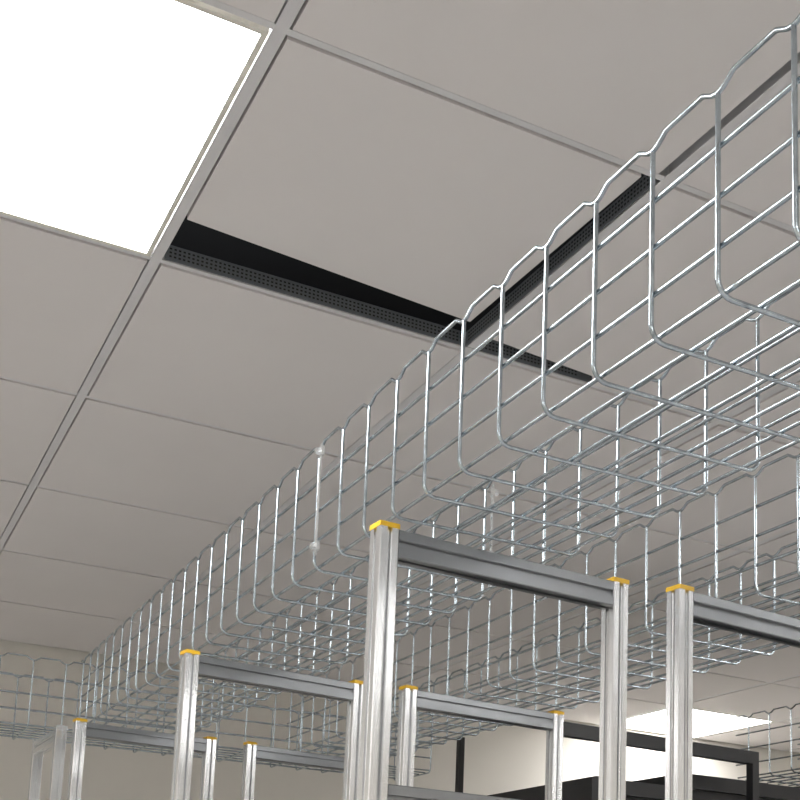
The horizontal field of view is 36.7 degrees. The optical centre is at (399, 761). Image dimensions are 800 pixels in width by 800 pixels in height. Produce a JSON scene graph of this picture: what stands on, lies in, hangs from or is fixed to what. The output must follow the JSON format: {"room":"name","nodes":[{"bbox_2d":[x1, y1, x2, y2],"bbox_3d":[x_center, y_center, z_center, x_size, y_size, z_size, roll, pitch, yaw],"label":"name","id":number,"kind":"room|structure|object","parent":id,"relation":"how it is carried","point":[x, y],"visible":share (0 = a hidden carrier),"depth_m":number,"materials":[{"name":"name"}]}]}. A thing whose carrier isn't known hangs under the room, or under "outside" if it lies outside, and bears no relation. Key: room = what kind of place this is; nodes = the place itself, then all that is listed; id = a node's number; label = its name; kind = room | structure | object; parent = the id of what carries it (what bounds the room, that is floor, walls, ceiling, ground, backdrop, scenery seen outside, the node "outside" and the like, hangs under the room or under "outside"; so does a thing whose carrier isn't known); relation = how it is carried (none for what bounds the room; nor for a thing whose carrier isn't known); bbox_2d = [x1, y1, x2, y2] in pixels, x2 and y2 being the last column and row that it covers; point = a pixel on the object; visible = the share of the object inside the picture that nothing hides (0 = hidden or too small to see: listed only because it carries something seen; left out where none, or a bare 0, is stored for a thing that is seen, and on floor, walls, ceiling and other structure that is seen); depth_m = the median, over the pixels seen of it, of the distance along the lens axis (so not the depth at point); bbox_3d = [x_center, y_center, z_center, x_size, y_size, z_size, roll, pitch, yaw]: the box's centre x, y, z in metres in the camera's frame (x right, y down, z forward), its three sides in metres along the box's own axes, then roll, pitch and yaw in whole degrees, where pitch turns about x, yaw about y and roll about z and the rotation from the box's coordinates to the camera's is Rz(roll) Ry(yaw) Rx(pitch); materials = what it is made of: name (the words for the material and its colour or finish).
{"room":"data center","nodes":[
{"label":"data center","id":0,"kind":"room"},
{"bbox_2d":[0,639,799,799],"bbox_3d":[-1.003,0.730,5.013,9.210,3.188,0.100,7,-10,-26],"label":"wall","id":1,"kind":"structure","parent":0,"point":[506,758],"depth_m":5.23,"materials":[{"name":"beige paint"}]},
{"bbox_2d":[0,0,799,752],"bbox_3d":[0.671,-0.849,1.936,9.228,0.038,7.224,7,-10,-26],"label":"grid","id":2,"kind":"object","parent":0,"point":[282,26],"depth_m":2.09,"materials":[{"name":"white metal"}]},
{"bbox_2d":[0,0,268,256],"bbox_3d":[-0.559,-0.927,1.662,0.589,0.013,0.582,7,-10,-26],"label":"panel light","id":3,"kind":"object","parent":2,"relation":"in","point":[110,109],"depth_m":1.68,"materials":[{"name":"white plastic"}]},
{"bbox_2d":[164,173,655,381],"bbox_3d":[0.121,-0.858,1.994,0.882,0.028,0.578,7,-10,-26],"label":"air diffuser","id":4,"kind":"object","parent":2,"relation":"attached to","point":[175,254],"visible":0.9,"depth_m":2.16,"materials":[{"name":"black metal"}]},
{"bbox_2d":[627,708,773,737],"bbox_3d":[1.405,-0.194,5.925,0.589,0.013,0.582,7,-10,-26],"label":"panel light","id":5,"kind":"object","parent":2,"relation":"in","point":[705,722],"depth_m":5.89,"materials":[{"name":"white plastic"}]},
{"bbox_2d":[0,0,799,752],"bbox_3d":[0.674,-0.836,1.928,9.185,0.014,7.182,7,-10,-26],"label":"ceiling","id":6,"kind":"structure","parent":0,"point":[337,164],"depth_m":2.34,"materials":[{"name":"white paint"}]},
{"bbox_3d":[0.554,1.925,1.514,9.410,0.100,7.418,7,-10,-26],"label":"floor","id":7,"kind":"structure","parent":0,"visible":0},
{"bbox_2d":[27,725,67,799],"bbox_3d":[-1.079,0.991,3.394,0.050,2.178,0.350,7,-10,-28],"label":"frame","id":8,"kind":"object","parent":7,"relation":"on","point":[55,740],"visible":1,"depth_m":3.42,"materials":[{"name":"grey metal"}]},
{"bbox_2d":[67,718,216,799],"bbox_3d":[-0.759,0.982,3.243,0.437,2.178,0.050,8,-10,-33],"label":"frame","id":9,"kind":"object","parent":7,"relation":"on","point":[82,729],"visible":1,"depth_m":3.36,"materials":[{"name":"silver metal"}]},
{"bbox_2d":[78,13,799,733],"bbox_3d":[0.114,-0.447,1.917,0.360,0.229,4.402,7,-10,-26],"label":"cable tray","id":10,"kind":"object","parent":9,"relation":"on","point":[762,308],"visible":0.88,"depth_m":1.68,"materials":[{"name":"metal"}]},
{"bbox_2d":[0,653,431,780],"bbox_3d":[-2.006,-0.291,3.516,4.602,0.229,0.305,7,-10,-26],"label":"cable tray","id":11,"kind":"object","parent":10,"relation":"attached to","point":[32,676],"visible":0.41,"depth_m":4.07,"materials":[{"name":"metal"}]},
{"bbox_2d":[170,649,362,799],"bbox_3d":[-0.307,0.873,2.410,0.452,2.178,0.050,8,-10,-33],"label":"frame","id":12,"kind":"object","parent":7,"relation":"on","point":[193,665],"visible":0.97,"depth_m":2.52,"materials":[{"name":"silver metal"}]},
{"bbox_2d":[240,741,343,799],"bbox_3d":[-0.314,1.042,3.518,0.465,2.178,0.050,8,-10,-32],"label":"frame","id":13,"kind":"object","parent":7,"relation":"on","point":[252,752],"visible":0.63,"depth_m":3.60,"materials":[{"name":"silver metal"}]},
{"bbox_2d":[455,737,464,792],"bbox_3d":[0.499,1.127,4.526,0.807,2.380,0.022,7,-10,-30],"label":"frame","id":14,"kind":"object","parent":7,"relation":"on","point":[460,749],"visible":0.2,"depth_m":4.49,"materials":[{"name":"black metal"}]},
{"bbox_2d":[395,685,563,799],"bbox_3d":[0.153,0.930,2.657,0.471,2.178,0.050,8,-10,-31],"label":"frame","id":15,"kind":"object","parent":7,"relation":"on","point":[411,699],"visible":1,"depth_m":2.79,"materials":[{"name":"silver metal"}]},
{"bbox_2d":[286,453,799,757],"bbox_3d":[0.738,-0.374,2.219,0.335,0.229,4.402,7,-10,-26],"label":"cable tray","id":16,"kind":"object","parent":15,"relation":"on","point":[774,557],"visible":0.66,"depth_m":2.72,"materials":[{"name":"metal"}]},
{"bbox_2d":[358,520,628,799],"bbox_3d":[0.113,0.769,1.613,0.464,2.178,0.050,7,-10,-30],"label":"frame","id":17,"kind":"object","parent":7,"relation":"on","point":[390,546],"visible":1,"depth_m":1.71,"materials":[{"name":"silver metal"}]},
{"bbox_2d":[487,776,664,799],"bbox_3d":[0.441,1.107,3.480,0.300,2.100,0.750,7,-10,-26],"label":"tall cabinet","id":18,"kind":"object","parent":7,"relation":"on","point":[587,788],"visible":0.46,"depth_m":3.32,"materials":[{"name":"black metal"}]},
{"bbox_2d":[563,721,758,799],"bbox_3d":[0.641,1.009,3.025,0.739,2.172,0.024,7,-10,-29],"label":"frame","id":19,"kind":"object","parent":7,"relation":"on","point":[750,759],"visible":0.58,"depth_m":3.24,"materials":[{"name":"black metal"}]},
{"bbox_2d":[635,774,799,799],"bbox_3d":[0.818,1.139,3.721,0.570,2.140,0.850,7,-10,-26],"label":"tall cabinet","id":20,"kind":"object","parent":7,"relation":"on","point":[704,787],"visible":0.34,"depth_m":3.46,"materials":[{"name":"black metal"}]},
{"bbox_2d":[665,584,799,799],"bbox_3d":[0.571,0.823,1.844,0.460,2.178,0.050,8,-10,-31],"label":"frame","id":21,"kind":"object","parent":7,"relation":"on","point":[686,607],"visible":1,"depth_m":1.88,"materials":[{"name":"silver metal"}]},
{"bbox_3d":[1.351,1.186,3.981,0.580,2.170,0.850,7,-10,-26],"label":"cabinet","id":22,"kind":"object","parent":7,"relation":"on","visible":0},
{"bbox_2d":[734,703,799,785],"bbox_3d":[2.038,-0.220,2.878,0.305,0.229,3.250,7,-10,-26],"label":"cable tray","id":23,"kind":"object","parent":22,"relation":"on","point":[780,776],"visible":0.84,"depth_m":4.11,"materials":[{"name":"metal"}]}
]}

